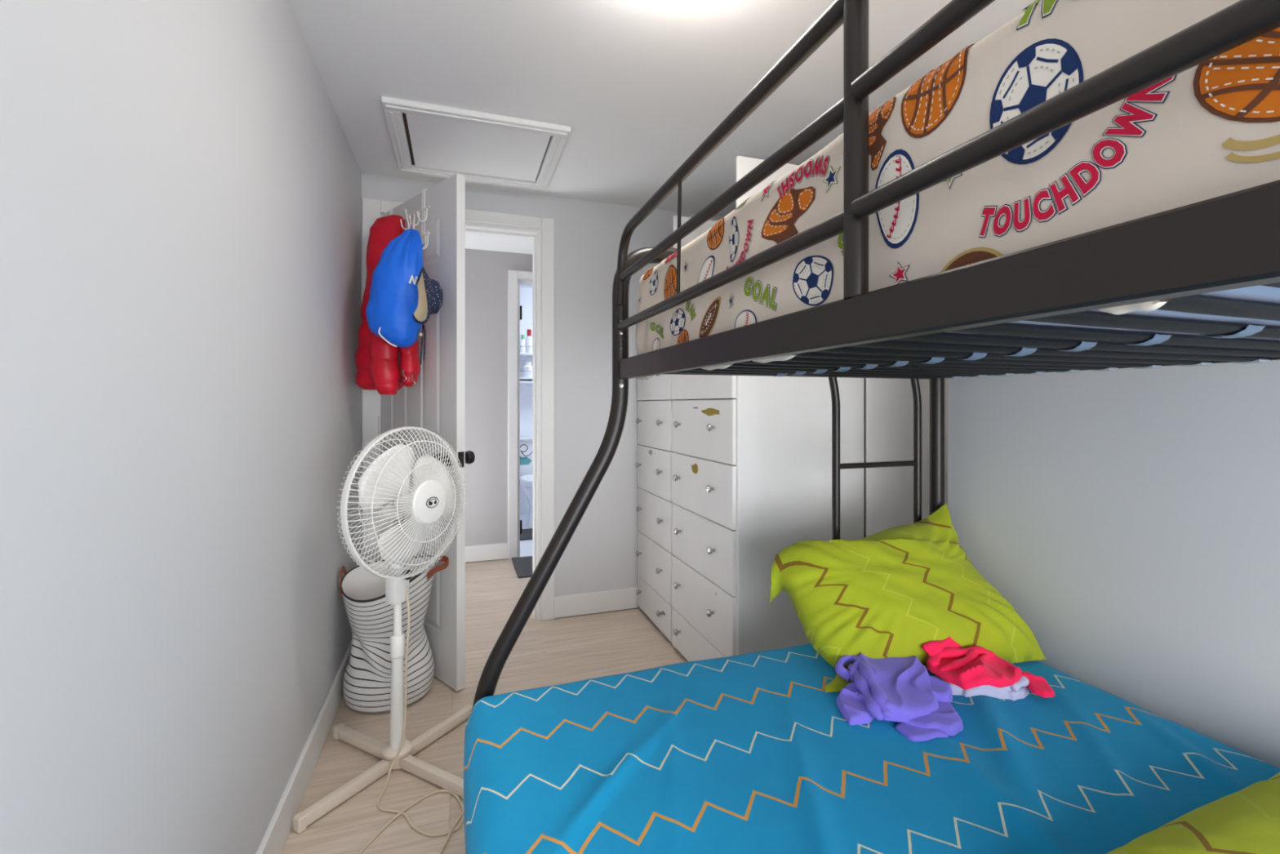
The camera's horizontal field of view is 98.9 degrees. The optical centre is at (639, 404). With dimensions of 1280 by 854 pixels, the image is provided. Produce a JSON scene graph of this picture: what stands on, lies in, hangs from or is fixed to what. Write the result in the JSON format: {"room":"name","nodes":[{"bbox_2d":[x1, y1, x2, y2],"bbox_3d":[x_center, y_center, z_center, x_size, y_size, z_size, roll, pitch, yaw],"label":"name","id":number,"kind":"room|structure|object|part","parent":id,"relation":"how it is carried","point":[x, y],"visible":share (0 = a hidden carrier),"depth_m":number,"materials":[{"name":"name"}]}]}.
{"room":"bedroom","nodes":[
{"label":"bedroom","id":0,"kind":"room"},
{"bbox_2d":[0,0,361,853],"bbox_3d":[-0.726,0.018,0.659,0.100,2.205,4.210,0,0,-18],"label":"wall","id":1,"kind":"structure","parent":0,"point":[180,180],"depth_m":0.84,"materials":[{"name":"grey paint"}]},
{"bbox_2d":[255,640,351,853],"bbox_3d":[-0.672,1.062,0.677,0.014,0.115,4.010,0,0,-18],"label":"baseboard","id":2,"kind":"structure","parent":1,"relation":"attached to","point":[274,838],"depth_m":1.55,"materials":[{"name":"white paint"}]},
{"bbox_2d":[280,514,688,853],"bbox_3d":[0.088,1.148,2.533,2.830,0.064,7.250,0,0,-18],"label":"floor","id":3,"kind":"structure","parent":0,"point":[574,648],"depth_m":2.04,"materials":[{"name":"brown wood"}]},
{"bbox_2d":[293,426,472,853],"bbox_3d":[-0.624,0.595,1.417,0.531,1.050,1.084,0,0,-18],"label":"pedestal fan","id":4,"kind":"object","parent":3,"relation":"on","point":[385,494],"visible":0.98,"depth_m":1.65,"materials":[{"name":"beige plastic"}]},
{"bbox_3d":[-0.831,1.098,1.557,0.027,0.032,0.285,0,0,29],"label":"leg","id":5,"kind":"part","parent":4,"relation":"part of","materials":[{"name":"beige plastic"}]},
{"bbox_3d":[-0.896,1.098,1.778,0.285,0.032,0.027,0,0,29],"label":"leg","id":6,"kind":"part","parent":4,"relation":"part of","materials":[{"name":"beige plastic"}]},
{"bbox_3d":[-0.753,0.217,1.617,0.049,0.198,0.174,0,0,39],"label":"blade","id":7,"kind":"part","parent":4,"relation":"part of","materials":[{"name":"white plastic"}]},
{"bbox_2d":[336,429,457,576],"bbox_3d":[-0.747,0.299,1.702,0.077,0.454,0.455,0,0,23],"label":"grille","id":8,"kind":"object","parent":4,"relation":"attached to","point":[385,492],"depth_m":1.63,"materials":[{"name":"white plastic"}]},
{"bbox_3d":[-0.710,0.410,1.655,0.045,0.156,0.223,0,0,6],"label":"blade","id":9,"kind":"part","parent":4,"relation":"part of","materials":[{"name":"white plastic"}]},
{"bbox_2d":[346,427,466,577],"bbox_3d":[-0.673,0.299,1.671,0.085,0.453,0.453,0,0,23],"label":"grille","id":10,"kind":"object","parent":4,"relation":"attached to","point":[385,494],"depth_m":1.64,"materials":[{"name":"white plastic"}]},
{"bbox_3d":[-0.720,0.529,1.699,0.018,0.031,0.032,0,0,15],"label":"tilt knob","id":11,"kind":"part","parent":4,"relation":"part of","materials":[{"name":"black"}]},
{"bbox_3d":[-0.631,0.835,1.283,0.321,0.572,0.826,0,0,6],"label":"power cord","id":12,"kind":"part","parent":4,"relation":"part of","materials":[{"name":"beige plastic"}]},
{"bbox_3d":[-0.611,1.098,1.622,0.285,0.032,0.027,0,0,29],"label":"leg","id":13,"kind":"part","parent":4,"relation":"part of","materials":[{"name":"beige plastic"}]},
{"bbox_3d":[-0.670,0.270,1.786,0.054,0.211,0.162,0,0,21],"label":"blade","id":14,"kind":"part","parent":4,"relation":"part of","materials":[{"name":"white plastic"}]},
{"bbox_3d":[-0.675,1.098,1.843,0.027,0.032,0.285,0,0,29],"label":"leg","id":15,"kind":"part","parent":4,"relation":"part of","materials":[{"name":"beige plastic"}]},
{"bbox_2d":[338,555,448,713],"bbox_3d":[-0.967,0.859,2.118,0.338,0.516,0.338,0,0,38],"label":"laundry hamper","id":16,"kind":"object","parent":3,"relation":"on","point":[366,680],"visible":0.88,"depth_m":2.01,"materials":[{"name":"fabric"}]},
{"bbox_3d":[-1.125,0.666,2.077,0.010,0.104,0.091,0,0,-14],"label":"handle","id":17,"kind":"part","parent":16,"relation":"part of","materials":[{"name":"brown leather"}]},
{"bbox_3d":[-0.796,0.630,2.122,0.060,0.058,0.110,0,0,31],"label":"handle","id":18,"kind":"part","parent":16,"relation":"part of","materials":[{"name":"brown leather"}]},
{"bbox_2d":[511,555,532,577],"bbox_3d":[-0.566,1.114,3.833,0.610,0.012,0.460,0,0,-18],"label":"door mat","id":19,"kind":"object","parent":3,"relation":"on","point":[522,565],"visible":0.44,"depth_m":3.74,"materials":[{"name":"grey fabric"}]},
{"bbox_2d":[520,436,532,527],"bbox_3d":[-0.952,0.721,5.179,0.430,0.791,0.732,0,0,-18],"label":"toilet","id":20,"kind":"object","parent":3,"relation":"on","point":[526,442],"visible":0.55,"depth_m":5.29,"materials":[{"name":"white ceramic"}]},
{"bbox_3d":[-1.034,0.540,5.426,0.400,0.360,0.190,0,0,-18],"label":"tank","id":21,"kind":"part","parent":20,"relation":"part of","materials":[{"name":"white ceramic"}]},
{"bbox_3d":[-1.033,0.343,5.424,0.430,0.035,0.215,0,0,-18],"label":"tank lid","id":22,"kind":"part","parent":20,"relation":"part of","materials":[{"name":"white ceramic"}]},
{"bbox_3d":[-0.920,0.699,5.085,0.394,0.038,0.534,0,0,-18],"label":"seat lid","id":23,"kind":"part","parent":20,"relation":"part of","materials":[{"name":"white ceramic"}]},
{"bbox_3d":[-0.920,0.918,5.085,0.380,0.396,0.520,0,0,-18],"label":"bowl","id":24,"kind":"part","parent":20,"relation":"part of","materials":[{"name":"white ceramic"}]},
{"bbox_2d":[520,528,532,540],"bbox_3d":[-0.858,1.109,4.708,0.850,0.014,0.355,0,0,-18],"label":"bath mat","id":25,"kind":"object","parent":3,"relation":"on","point":[526,534],"visible":0.02,"depth_m":4.61,"materials":[{"name":"grey fabric"}]},
{"bbox_2d":[635,215,718,646],"bbox_3d":[0.318,0.126,2.836,0.594,1.988,0.505,0,0,-18],"label":"drawer unit","id":26,"kind":"object","parent":3,"relation":"on","point":[654,508],"visible":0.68,"depth_m":2.70,"materials":[{"name":"white paint"}]},
{"bbox_3d":[-0.009,0.324,2.922,0.029,0.029,0.029,0,0,-18],"label":"knob","id":27,"kind":"part","parent":26,"relation":"part of","materials":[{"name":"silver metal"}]},
{"bbox_3d":[-0.006,0.089,2.923,0.029,0.029,0.029,0,0,-18],"label":"knob","id":28,"kind":"part","parent":26,"relation":"part of","materials":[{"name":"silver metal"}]},
{"bbox_3d":[-0.005,0.559,2.923,0.029,0.029,0.029,0,0,-18],"label":"knob","id":29,"kind":"part","parent":26,"relation":"part of","materials":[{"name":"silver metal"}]},
{"bbox_3d":[-0.007,0.798,2.923,0.029,0.029,0.029,0,0,-18],"label":"knob","id":30,"kind":"part","parent":26,"relation":"part of","materials":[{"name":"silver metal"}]},
{"bbox_3d":[-0.006,1.003,2.923,0.029,0.029,0.029,0,0,-18],"label":"knob","id":31,"kind":"part","parent":26,"relation":"part of","materials":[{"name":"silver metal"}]},
{"bbox_3d":[0.258,-0.136,2.822,0.415,0.231,0.490,0,0,-18],"label":"drawer","id":32,"kind":"part","parent":26,"relation":"part of","materials":[{"name":"white paint"}]},
{"bbox_3d":[0.259,0.101,2.824,0.412,0.236,0.488,0,0,-18],"label":"drawer","id":33,"kind":"part","parent":26,"relation":"part of","materials":[{"name":"white paint"}]},
{"bbox_3d":[0.259,0.336,2.822,0.414,0.228,0.490,0,0,-18],"label":"drawer","id":34,"kind":"part","parent":26,"relation":"part of","materials":[{"name":"white paint"}]},
{"bbox_3d":[0.260,0.571,2.824,0.411,0.234,0.488,0,0,-18],"label":"drawer","id":35,"kind":"part","parent":26,"relation":"part of","materials":[{"name":"white paint"}]},
{"bbox_3d":[0.259,1.015,2.824,0.412,0.167,0.488,0,0,-18],"label":"drawer","id":36,"kind":"part","parent":26,"relation":"part of","materials":[{"name":"white paint"}]},
{"bbox_3d":[0.259,0.810,2.823,0.413,0.237,0.490,0,0,-18],"label":"drawer","id":37,"kind":"part","parent":26,"relation":"part of","materials":[{"name":"white paint"}]},
{"bbox_3d":[0.261,0.313,3.074,0.550,1.614,0.016,0,0,-18],"label":"panel","id":38,"kind":"part","parent":26,"relation":"part of","materials":[{"name":"white paint"}]},
{"bbox_3d":[0.091,0.324,2.623,0.029,0.029,0.029,0,0,-18],"label":"knob","id":39,"kind":"part","parent":26,"relation":"part of","materials":[{"name":"silver metal"}]},
{"bbox_3d":[0.093,0.089,2.624,0.029,0.029,0.029,0,0,-18],"label":"knob","id":40,"kind":"part","parent":26,"relation":"part of","materials":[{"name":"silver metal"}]},
{"bbox_3d":[0.094,0.559,2.624,0.029,0.029,0.029,0,0,-18],"label":"knob","id":41,"kind":"part","parent":26,"relation":"part of","materials":[{"name":"silver metal"}]},
{"bbox_3d":[0.092,0.798,2.624,0.029,0.029,0.029,0,0,-18],"label":"knob","id":42,"kind":"part","parent":26,"relation":"part of","materials":[{"name":"silver metal"}]},
{"bbox_3d":[0.093,1.003,2.624,0.029,0.029,0.029,0,0,-18],"label":"knob","id":43,"kind":"part","parent":26,"relation":"part of","materials":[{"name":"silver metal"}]},
{"bbox_3d":[0.416,0.126,2.611,0.550,1.988,0.016,0,0,-18],"label":"panel","id":44,"kind":"part","parent":26,"relation":"part of","materials":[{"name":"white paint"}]},
{"bbox_2d":[671,155,863,661],"bbox_3d":[0.493,0.117,2.310,0.594,2.005,0.601,0,0,-18],"label":"drawer unit","id":45,"kind":"object","parent":3,"relation":"on","point":[752,455],"visible":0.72,"depth_m":2.04,"materials":[{"name":"white paint"}]},
{"bbox_3d":[0.162,0.324,2.410,0.029,0.029,0.029,0,0,-18],"label":"knob","id":46,"kind":"part","parent":45,"relation":"part of","materials":[{"name":"silver metal"}]},
{"bbox_3d":[0.165,0.089,2.411,0.029,0.029,0.029,0,0,-18],"label":"knob","id":47,"kind":"part","parent":45,"relation":"part of","materials":[{"name":"silver metal"}]},
{"bbox_3d":[0.164,0.798,2.410,0.029,0.029,0.029,0,0,-18],"label":"knob","id":48,"kind":"part","parent":45,"relation":"part of","materials":[{"name":"silver metal"}]},
{"bbox_3d":[0.165,1.003,2.411,0.029,0.029,0.029,0,0,-18],"label":"knob","id":49,"kind":"part","parent":45,"relation":"part of","materials":[{"name":"silver metal"}]},
{"bbox_3d":[0.166,0.559,2.411,0.029,0.029,0.029,0,0,-18],"label":"knob","id":50,"kind":"part","parent":45,"relation":"part of","materials":[{"name":"silver metal"}]},
{"bbox_3d":[0.435,1.015,2.298,0.412,0.167,0.584,0,0,-18],"label":"drawer","id":51,"kind":"part","parent":45,"relation":"part of","materials":[{"name":"white paint"}]},
{"bbox_3d":[0.433,-0.136,2.297,0.415,0.231,0.586,0,0,-18],"label":"drawer","id":52,"kind":"part","parent":45,"relation":"part of","materials":[{"name":"white paint"}]},
{"bbox_3d":[0.435,0.101,2.298,0.412,0.236,0.584,0,0,-18],"label":"drawer","id":53,"kind":"part","parent":45,"relation":"part of","materials":[{"name":"white paint"}]},
{"bbox_3d":[0.434,0.336,2.297,0.414,0.228,0.586,0,0,-18],"label":"drawer","id":54,"kind":"part","parent":45,"relation":"part of","materials":[{"name":"white paint"}]},
{"bbox_3d":[0.434,0.810,2.297,0.413,0.237,0.586,0,0,-18],"label":"drawer","id":55,"kind":"part","parent":45,"relation":"part of","materials":[{"name":"white paint"}]},
{"bbox_3d":[0.435,0.571,2.298,0.411,0.234,0.584,0,0,-18],"label":"drawer","id":56,"kind":"part","parent":45,"relation":"part of","materials":[{"name":"white paint"}]},
{"bbox_3d":[0.421,0.313,2.594,0.550,1.614,0.016,0,0,-18],"label":"panel","id":57,"kind":"part","parent":45,"relation":"part of","materials":[{"name":"white paint"}]},
{"bbox_3d":[0.268,0.324,2.092,0.029,0.029,0.029,0,0,-18],"label":"knob","id":58,"kind":"part","parent":45,"relation":"part of","materials":[{"name":"silver metal"}]},
{"bbox_3d":[0.270,0.798,2.093,0.029,0.029,0.029,0,0,-18],"label":"knob","id":59,"kind":"part","parent":45,"relation":"part of","materials":[{"name":"silver metal"}]},
{"bbox_3d":[0.271,0.089,2.093,0.029,0.029,0.029,0,0,-18],"label":"knob","id":60,"kind":"part","parent":45,"relation":"part of","materials":[{"name":"silver metal"}]},
{"bbox_3d":[0.272,0.559,2.093,0.029,0.029,0.029,0,0,-18],"label":"knob","id":61,"kind":"part","parent":45,"relation":"part of","materials":[{"name":"silver metal"}]},
{"bbox_3d":[0.606,0.117,2.039,0.550,2.005,0.016,0,0,-18],"label":"panel","id":62,"kind":"part","parent":45,"relation":"part of","materials":[{"name":"white paint"}]},
{"bbox_2d":[471,0,1279,713],"bbox_3d":[0.595,0.333,0.588,1.451,1.575,2.023,0,0,-18],"label":"bunk bed","id":63,"kind":"object","parent":3,"relation":"on","point":[1231,241],"visible":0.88,"depth_m":0.57,"materials":[{"name":"black metal"}]},
{"bbox_3d":[0.282,0.352,1.528,1.451,1.536,0.043,0,0,-18],"label":"frame","id":64,"kind":"part","parent":63,"relation":"part of","materials":[{"name":"black metal"}]},
{"bbox_3d":[0.087,-0.348,0.992,0.032,0.193,0.873,0,0,-18],"label":"guard rail","id":65,"kind":"part","parent":63,"relation":"part of","materials":[{"name":"black metal"}]},
{"bbox_3d":[0.091,-0.199,0.987,0.021,0.021,0.861,0,0,-19],"label":"guard rail","id":66,"kind":"part","parent":63,"relation":"part of","materials":[{"name":"black metal"}]},
{"bbox_3d":[0.091,-0.321,0.987,0.021,0.021,0.861,0,0,-19],"label":"guard rail","id":67,"kind":"part","parent":63,"relation":"part of","materials":[{"name":"black metal"}]},
{"bbox_3d":[0.450,-0.098,1.583,1.055,0.036,0.024,0,0,-18],"label":"rail","id":68,"kind":"part","parent":63,"relation":"part of","materials":[{"name":"black metal"}]},
{"bbox_3d":[0.578,0.511,1.631,0.041,1.218,0.024,0,0,-25],"label":"ladder rail","id":69,"kind":"part","parent":63,"relation":"part of","materials":[{"name":"black metal"}]},
{"bbox_3d":[0.229,-0.283,0.579,0.025,0.343,0.025,0,0,-18],"label":"guard post","id":70,"kind":"part","parent":63,"relation":"part of","materials":[{"name":"black metal"}]},
{"bbox_2d":[463,643,1279,853],"bbox_3d":[0.583,0.767,0.589,1.458,0.234,1.928,0,0,-18],"label":"mattress","id":71,"kind":"object","parent":63,"relation":"on","point":[748,753],"visible":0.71,"depth_m":1.00,"materials":[{"name":"blue fabric"}]},
{"bbox_2d":[835,652,963,741],"bbox_3d":[0.568,0.633,1.225,0.245,0.064,0.293,0,0,18],"label":"shirt","id":72,"kind":"object","parent":71,"relation":"on","point":[902,690],"visible":0.98,"depth_m":1.18,"materials":[{"name":"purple fabric"}]},
{"bbox_2d":[768,502,1046,692],"bbox_3d":[0.704,0.485,1.483,0.657,0.355,0.323,0,0,-14],"label":"pillow","id":73,"kind":"object","parent":71,"relation":"on","point":[891,592],"visible":0.92,"depth_m":1.42,"materials":[{"name":"fabric"}]},
{"bbox_2d":[935,674,1029,700],"bbox_3d":[0.807,0.644,1.298,0.203,0.040,0.141,0,0,3],"label":"folded top","id":74,"kind":"object","parent":71,"relation":"on","point":[1019,690],"visible":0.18,"depth_m":1.23,"materials":[{"name":"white fabric"}]},
{"bbox_2d":[921,635,1054,697],"bbox_3d":[0.804,0.605,1.280,0.226,0.084,0.202,0,0,-18],"label":"clothing","id":75,"kind":"object","parent":74,"relation":"on","point":[974,666],"visible":1,"depth_m":1.26,"materials":[{"name":"red fabric"}]},
{"bbox_2d":[1106,772,1279,853],"bbox_3d":[0.900,0.612,0.632,0.833,0.092,0.482,0,0,-18],"label":"pillow","id":76,"kind":"object","parent":71,"relation":"on","point":[1246,820],"visible":1,"depth_m":0.75,"materials":[{"name":"fabric"}]},
{"bbox_3d":[0.871,0.511,1.729,0.041,1.218,0.024,0,0,-25],"label":"ladder rail","id":77,"kind":"part","parent":63,"relation":"part of","materials":[{"name":"black metal"}]},
{"bbox_3d":[0.395,-0.322,0.048,0.021,0.021,1.081,0,0,-18],"label":"guard rail","id":78,"kind":"part","parent":63,"relation":"part of","materials":[{"name":"black metal"}]},
{"bbox_3d":[0.264,-0.088,0.475,0.023,0.049,1.975,0,0,-18],"label":"rail","id":79,"kind":"part","parent":63,"relation":"part of","materials":[{"name":"black metal"}]},
{"bbox_2d":[635,0,1279,380],"bbox_3d":[0.742,-0.195,0.645,0.984,0.278,1.895,0,0,-18],"label":"mattress","id":80,"kind":"object","parent":63,"relation":"on","point":[1211,129],"visible":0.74,"depth_m":0.45,"materials":[{"name":"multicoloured fabric"}]},
{"bbox_3d":[0.747,-0.097,0.649,0.852,0.012,1.800,0,0,-18],"label":"mattress","id":81,"kind":"part","parent":80,"relation":"part of","materials":[{"name":"blue"}]},
{"bbox_3d":[0.395,-0.200,0.048,0.021,0.021,1.081,0,0,-18],"label":"guard rail","id":82,"kind":"part","parent":63,"relation":"part of","materials":[{"name":"black metal"}]},
{"bbox_3d":[1.262,-0.100,0.811,0.022,0.033,1.980,0,0,-18],"label":"rail","id":83,"kind":"part","parent":63,"relation":"part of","materials":[{"name":"black metal"}]},
{"bbox_2d":[863,377,947,537],"bbox_3d":[1.096,0.120,2.203,0.484,2.000,0.017,0,0,-18],"label":"wall","id":84,"kind":"structure","parent":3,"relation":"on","point":[888,403],"depth_m":2.16,"materials":[{"name":"white paint"}]},
{"bbox_2d":[465,248,532,559],"bbox_3d":[-0.922,0.010,4.030,3.600,2.220,0.110,0,0,-18],"label":"wall","id":85,"kind":"structure","parent":0,"point":[486,271],"depth_m":3.92,"materials":[{"name":"grey paint"}]},
{"bbox_2d":[465,542,507,562],"bbox_3d":[-1.782,1.058,3.678,1.745,0.116,0.014,0,0,-18],"label":"baseboard","id":86,"kind":"structure","parent":85,"relation":"attached to","point":[487,552],"depth_m":3.90,"materials":[{"name":"white paint"}]},
{"bbox_2d":[507,270,532,559],"bbox_3d":[-0.557,0.076,4.142,0.873,2.088,0.128,0,0,-18],"label":"trim","id":87,"kind":"structure","parent":85,"relation":"attached to","point":[516,278],"depth_m":3.96,"materials":[{"name":"white paint"}]},
{"bbox_2d":[520,287,532,515],"bbox_3d":[-0.520,-0.030,5.039,2.400,2.300,1.550,0,0,-18],"label":"wall","id":88,"kind":"structure","parent":0,"point":[526,293],"depth_m":5.54,"materials":[{"name":"white paint"}]},
{"bbox_2d":[520,346,532,383],"bbox_3d":[-0.919,-0.443,5.523,0.650,0.475,0.180,0,0,-18],"label":"shelf","id":89,"kind":"object","parent":88,"relation":"attached to","point":[521,353],"visible":0.02,"depth_m":5.37,"materials":[{"name":"white"}]},
{"bbox_2d":[520,334,525,352],"bbox_3d":[-1.159,-0.595,5.411,0.050,0.180,0.049,0,0,-18],"label":"bottle","id":90,"kind":"object","parent":89,"relation":"on","point":[522,343],"visible":0.92,"depth_m":5.39,"materials":[{"name":"white plastic"}]},
{"bbox_2d":[524,362,532,377],"bbox_3d":[-1.108,-0.340,5.428,0.084,0.150,0.083,0,0,-18],"label":"bottle","id":91,"kind":"object","parent":89,"relation":"on","point":[527,367],"visible":0.94,"depth_m":5.39,"materials":[{"name":"white plastic"}]},
{"bbox_2d":[525,328,532,352],"bbox_3d":[-1.100,-0.623,5.431,0.068,0.235,0.067,0,0,-18],"label":"bottle","id":92,"kind":"object","parent":89,"relation":"on","point":[529,339],"visible":0.84,"depth_m":5.41,"materials":[{"name":"white plastic"}]},
{"bbox_2d":[520,284,532,288],"bbox_3d":[-0.520,-1.230,5.039,2.400,0.100,1.550,0,0,-18],"label":"ceiling","id":93,"kind":"structure","parent":0,"point":[521,286],"depth_m":5.47,"materials":[{"name":"white paint"}]},
{"bbox_2d":[361,173,723,595],"bbox_3d":[-0.139,0.018,3.026,2.510,2.205,0.110,0,0,-18],"label":"wall","id":94,"kind":"structure","parent":0,"point":[600,554],"depth_m":2.92,"materials":[{"name":"grey paint"}]},
{"bbox_2d":[377,173,475,690],"bbox_3d":[-0.936,0.108,2.379,0.167,2.000,0.716,0,0,-43],"label":"door","id":95,"kind":"structure","parent":94,"relation":"in","point":[436,403],"depth_m":2.18,"materials":[{"name":"white paint"}]},
{"bbox_3d":[-1.076,-0.150,2.453,0.170,0.580,0.005,0,0,42],"label":"raised panel","id":96,"kind":"part","parent":95,"relation":"part of","materials":[{"name":"white paint"}]},
{"bbox_2d":[389,188,430,249],"bbox_3d":[-1.022,-0.766,2.393,0.440,0.267,0.097,0,0,42],"label":"hook rack","id":97,"kind":"object","parent":95,"relation":"attached to","point":[424,237],"visible":0.23,"depth_m":2.28,"materials":[{"name":"white metal"}]},
{"bbox_2d":[355,214,419,394],"bbox_3d":[-1.058,-0.431,2.283,0.210,0.784,0.364,0,0,-38],"label":"puffer jacket","id":98,"kind":"object","parent":97,"relation":"hanging from","point":[382,366],"visible":0.69,"depth_m":2.23,"materials":[{"name":"red fabric"}]},
{"bbox_3d":[-0.921,-0.104,2.180,0.053,0.066,0.008,0,0,0],"label":"zip pull","id":99,"kind":"part","parent":98,"relation":"part of","materials":[{"name":"red fabric"}]},
{"bbox_2d":[365,208,423,347],"bbox_3d":[-0.943,-0.505,2.116,0.204,0.584,0.249,0,0,-18],"label":"drawstring bag","id":100,"kind":"object","parent":97,"relation":"hanging from","point":[393,302],"visible":0.93,"depth_m":2.03,"materials":[{"name":"blue fabric"}]},
{"bbox_3d":[-1.025,-0.755,2.390,0.440,0.116,0.005,0,0,42],"label":"rail","id":101,"kind":"part","parent":97,"relation":"part of","materials":[{"name":"white metal"}]},
{"bbox_2d":[412,266,443,364],"bbox_3d":[-0.804,-0.329,2.053,0.088,0.345,0.260,0,0,-39],"label":"sun hat","id":102,"kind":"object","parent":97,"relation":"hanging from","point":[430,300],"visible":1,"depth_m":2.01,"materials":[{"name":"blue fabric"}]},
{"bbox_3d":[-0.775,-0.397,2.021,0.084,0.206,0.172,0,0,-39],"label":"crown and brim","id":103,"kind":"part","parent":102,"relation":"part of","materials":[{"name":"blue fabric"}]},
{"bbox_3d":[-0.862,-0.150,2.258,0.170,0.580,0.005,0,0,42],"label":"raised panel","id":104,"kind":"part","parent":95,"relation":"part of","materials":[{"name":"white paint"}]},
{"bbox_3d":[-0.862,-0.675,2.258,0.170,0.190,0.005,0,0,42],"label":"raised panel","id":105,"kind":"part","parent":95,"relation":"part of","materials":[{"name":"white paint"}]},
{"bbox_3d":[-0.862,0.600,2.258,0.170,0.640,0.005,0,0,42],"label":"raised panel","id":106,"kind":"part","parent":95,"relation":"part of","materials":[{"name":"white paint"}]},
{"bbox_3d":[-0.693,0.215,2.124,0.011,0.060,0.025,0,0,42],"label":"latch plate","id":107,"kind":"part","parent":95,"relation":"part of","materials":[{"name":"black"}]},
{"bbox_2d":[362,198,554,620],"bbox_3d":[-0.893,0.076,2.765,0.902,2.087,0.128,0,0,-18],"label":"trim","id":108,"kind":"structure","parent":94,"relation":"attached to","point":[542,238],"depth_m":2.83,"materials":[{"name":"white paint"}]},
{"bbox_2d":[554,586,639,617],"bbox_3d":[-0.228,1.060,2.931,0.469,0.111,0.014,0,0,-18],"label":"baseboard","id":109,"kind":"structure","parent":94,"relation":"attached to","point":[584,603],"depth_m":2.92,"materials":[{"name":"white paint"}]},
{"bbox_2d":[288,0,1041,253],"bbox_3d":[-0.079,-1.135,1.502,3.800,0.100,5.440,0,0,-18],"label":"ceiling","id":110,"kind":"structure","parent":0,"point":[638,86],"depth_m":1.79,"materials":[{"name":"white paint"}]},
{"bbox_2d":[381,96,570,190],"bbox_3d":[-0.687,-1.071,2.323,0.675,0.027,0.618,0,0,-18],"label":"attic hatch","id":111,"kind":"object","parent":110,"relation":"attached to","point":[430,140],"visible":1,"depth_m":2.25,"materials":[{"name":"white paint"}]},
{"bbox_3d":[-0.683,-1.075,2.320,0.534,0.008,0.486,0,0,-18],"label":"hatch panel","id":112,"kind":"part","parent":111,"relation":"part of","materials":[{"name":"white paint"}]},
{"bbox_2d":[655,0,712,5],"bbox_3d":[0.112,-1.040,1.255,0.336,0.091,0.336,0,0,-18],"label":"ceiling light","id":113,"kind":"object","parent":110,"relation":"attached to","point":[677,2],"visible":1,"depth_m":1.38,"materials":[{"name":"white plastic"}]},
{"bbox_2d":[947,360,1279,768],"bbox_3d":[1.681,0.018,0.618,0.580,2.205,2.610,0,0,-18],"label":"wall","id":114,"kind":"structure","parent":0,"point":[1130,517],"depth_m":1.26,"materials":[{"name":"grey paint"}]}
]}

